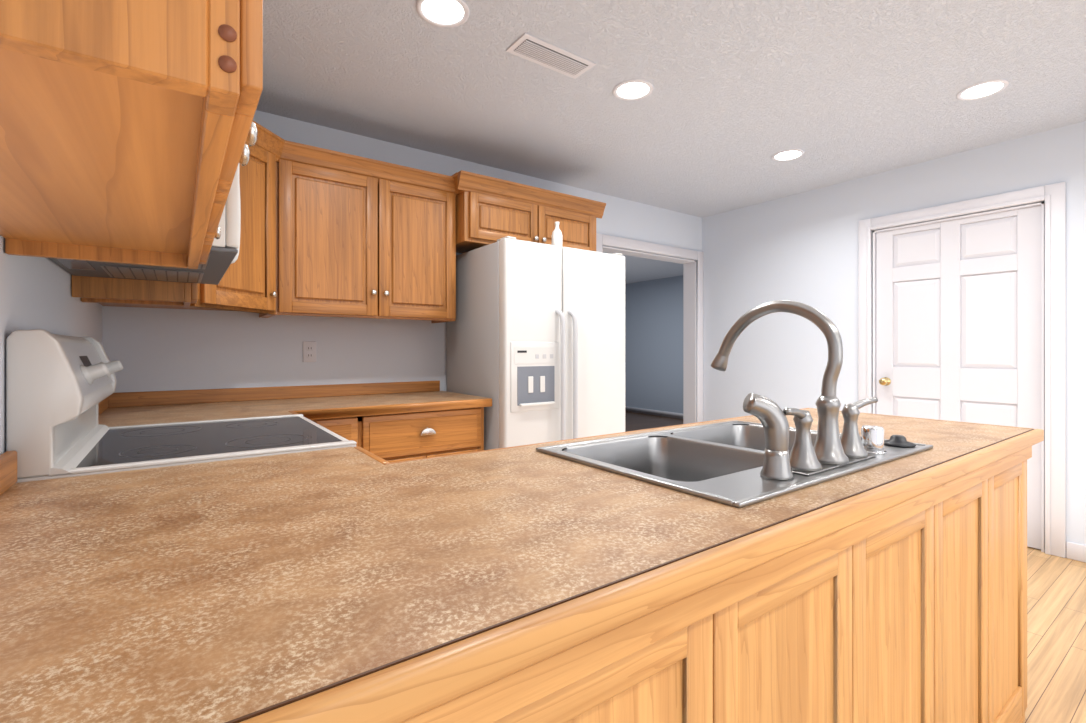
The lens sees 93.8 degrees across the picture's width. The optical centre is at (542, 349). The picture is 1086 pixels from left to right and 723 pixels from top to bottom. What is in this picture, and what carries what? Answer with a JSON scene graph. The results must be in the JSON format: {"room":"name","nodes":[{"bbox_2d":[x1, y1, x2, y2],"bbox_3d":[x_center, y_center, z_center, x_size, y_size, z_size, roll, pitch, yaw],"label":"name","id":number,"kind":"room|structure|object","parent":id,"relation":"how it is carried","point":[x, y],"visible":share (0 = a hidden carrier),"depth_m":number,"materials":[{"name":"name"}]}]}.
{"room":"kitchen","nodes":[
{"label":"kitchen","id":0,"kind":"room"},
{"bbox_2d":[0,110,1085,552],"bbox_3d":[1.327,-0.047,3.909,7.562,2.454,11.880,0,0,-36],"label":"wall","id":1,"kind":"structure","parent":0,"point":[802,247],"depth_m":3.28,"materials":[{"name":"white paint"}]},
{"bbox_2d":[0,0,605,322],"bbox_3d":[-0.156,-0.597,2.056,2.704,0.850,2.633,0,0,-36],"label":"upper cabinet","id":2,"kind":"object","parent":1,"relation":"attached to","point":[127,127],"visible":0.97,"depth_m":0.89,"materials":[{"name":"brown wood"}]},
{"bbox_2d":[48,164,240,284],"bbox_3d":[-1.117,-0.453,1.464,0.452,0.434,0.750,0,0,-36],"label":"hood","id":3,"kind":"object","parent":2,"relation":"attached to","point":[224,251],"visible":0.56,"depth_m":1.46,"materials":[{"name":"grey metal"}]},
{"bbox_2d":[452,170,605,252],"bbox_3d":[-0.147,-0.829,3.399,1.123,0.387,0.462,0,0,-36],"label":"cabinet","id":4,"kind":"object","parent":2,"relation":"in","point":[485,209],"depth_m":3.14,"materials":[{"name":"brown wood"}]},
{"bbox_2d":[303,341,315,361],"bbox_3d":[-1.307,0.010,2.848,0.070,0.116,0.008,0,0,-36],"label":"outlet plate","id":5,"kind":"object","parent":1,"relation":"attached to","point":[309,347],"visible":1,"depth_m":2.85,"materials":[{"name":"white plastic"}]},
{"bbox_2d":[596,182,1065,557],"bbox_3d":[1.905,0.113,4.044,2.913,2.135,1.217,0,0,25],"label":"door frame","id":6,"kind":"structure","parent":1,"relation":"attached to","point":[1054,195],"depth_m":3.13,"materials":[{"name":"white wood"}]},
{"bbox_2d":[625,406,1085,562],"bbox_3d":[1.327,1.133,3.909,7.282,0.095,11.600,0,0,-36],"label":"baseboard","id":7,"kind":"structure","parent":1,"relation":"attached to","point":[1074,551],"depth_m":2.87,"materials":[{"name":"white wood"}]},
{"bbox_2d":[876,205,1040,549],"bbox_3d":[2.661,0.161,3.328,0.104,2.027,0.870,0,0,-36],"label":"door","id":8,"kind":"structure","parent":1,"relation":"in","point":[958,301],"depth_m":3.28,"materials":[{"name":"white wood"}]},
{"bbox_2d":[256,0,1085,283],"bbox_3d":[1.327,-1.299,3.909,7.562,0.050,11.880,0,0,-36],"label":"ceiling","id":9,"kind":"structure","parent":0,"point":[864,88],"depth_m":2.45,"materials":[{"name":"white paint"}]},
{"bbox_2d":[416,0,468,27],"bbox_3d":[-0.375,-1.271,1.903,0.196,0.006,0.196,0,0,-36],"label":"recessed light","id":10,"kind":"object","parent":9,"relation":"in","point":[441,13],"visible":1,"depth_m":1.91,"materials":[{"name":"white"}]},
{"bbox_2d":[506,33,595,78],"bbox_3d":[0.039,-1.268,2.208,0.380,0.010,0.150,0,0,-36],"label":"ceiling vent grille","id":11,"kind":"object","parent":9,"relation":"attached to","point":[531,48],"depth_m":2.19,"materials":[{"name":"white metal"}]},
{"bbox_2d":[613,79,652,100],"bbox_3d":[0.441,-1.271,2.489,0.196,0.006,0.196,0,0,-36],"label":"recessed light","id":12,"kind":"object","parent":9,"relation":"in","point":[635,89],"visible":1,"depth_m":2.48,"materials":[{"name":"white"}]},
{"bbox_2d":[772,149,804,160],"bbox_3d":[1.601,-1.271,3.319,0.196,0.006,0.196,0,0,-36],"label":"recessed light","id":13,"kind":"object","parent":9,"relation":"in","point":[791,154],"visible":1,"depth_m":3.31,"materials":[{"name":"white"}]},
{"bbox_2d":[956,79,1008,100],"bbox_3d":[2.151,-1.271,2.489,0.196,0.006,0.196,0,0,-36],"label":"recessed light","id":14,"kind":"object","parent":9,"relation":"in","point":[984,89],"visible":1,"depth_m":2.48,"materials":[{"name":"white glass"}]},
{"bbox_2d":[625,411,1085,722],"bbox_3d":[1.327,1.205,3.909,7.562,0.050,11.880,0,0,-36],"label":"floor","id":15,"kind":"structure","parent":0,"point":[1056,586],"depth_m":2.11,"materials":[{"name":"brown wood"}]},
{"bbox_2d":[6,329,356,482],"bbox_3d":[-0.994,0.569,1.540,0.740,1.223,0.767,0,0,-36],"label":"stove","id":16,"kind":"object","parent":15,"relation":"on","point":[56,384],"visible":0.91,"depth_m":1.23,"materials":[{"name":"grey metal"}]},
{"bbox_2d":[99,381,491,462],"bbox_3d":[-1.089,0.689,2.478,1.681,0.982,0.858,0,0,-36],"label":"base cabinet","id":17,"kind":"object","parent":15,"relation":"on","point":[392,421],"visible":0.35,"depth_m":2.54,"materials":[{"name":"brown wood"}]},
{"bbox_2d":[99,381,491,426],"bbox_3d":[-1.089,0.254,2.478,1.681,0.112,0.858,0,0,-36],"label":"countertop","id":18,"kind":"structure","parent":17,"relation":"on","point":[315,402],"depth_m":2.50,"materials":[{"name":"laminate"}]},
{"bbox_2d":[0,300,1043,722],"bbox_3d":[0.307,0.528,1.357,2.641,1.304,1.039,0,0,-36],"label":"base cabinet","id":19,"kind":"object","parent":15,"relation":"on","point":[823,564],"visible":1,"depth_m":0.75,"materials":[{"name":"brown wood"}]},
{"bbox_2d":[446,236,624,449],"bbox_3d":[-0.032,0.284,3.235,0.900,1.792,0.808,0,0,-36],"label":"fridge","id":20,"kind":"object","parent":15,"relation":"on","point":[538,330],"visible":0.66,"depth_m":2.91,"materials":[{"name":"white painted metal"},{"name":"white plastic"},{"name":"gray plastic"}]},
{"bbox_2d":[552,222,561,246],"bbox_3d":[0.084,-0.685,3.053,0.066,0.169,0.066,0,0,-36],"label":"bottle","id":21,"kind":"object","parent":20,"relation":"on","point":[557,234],"visible":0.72,"depth_m":3.03,"materials":[{"name":"white"}]}
]}

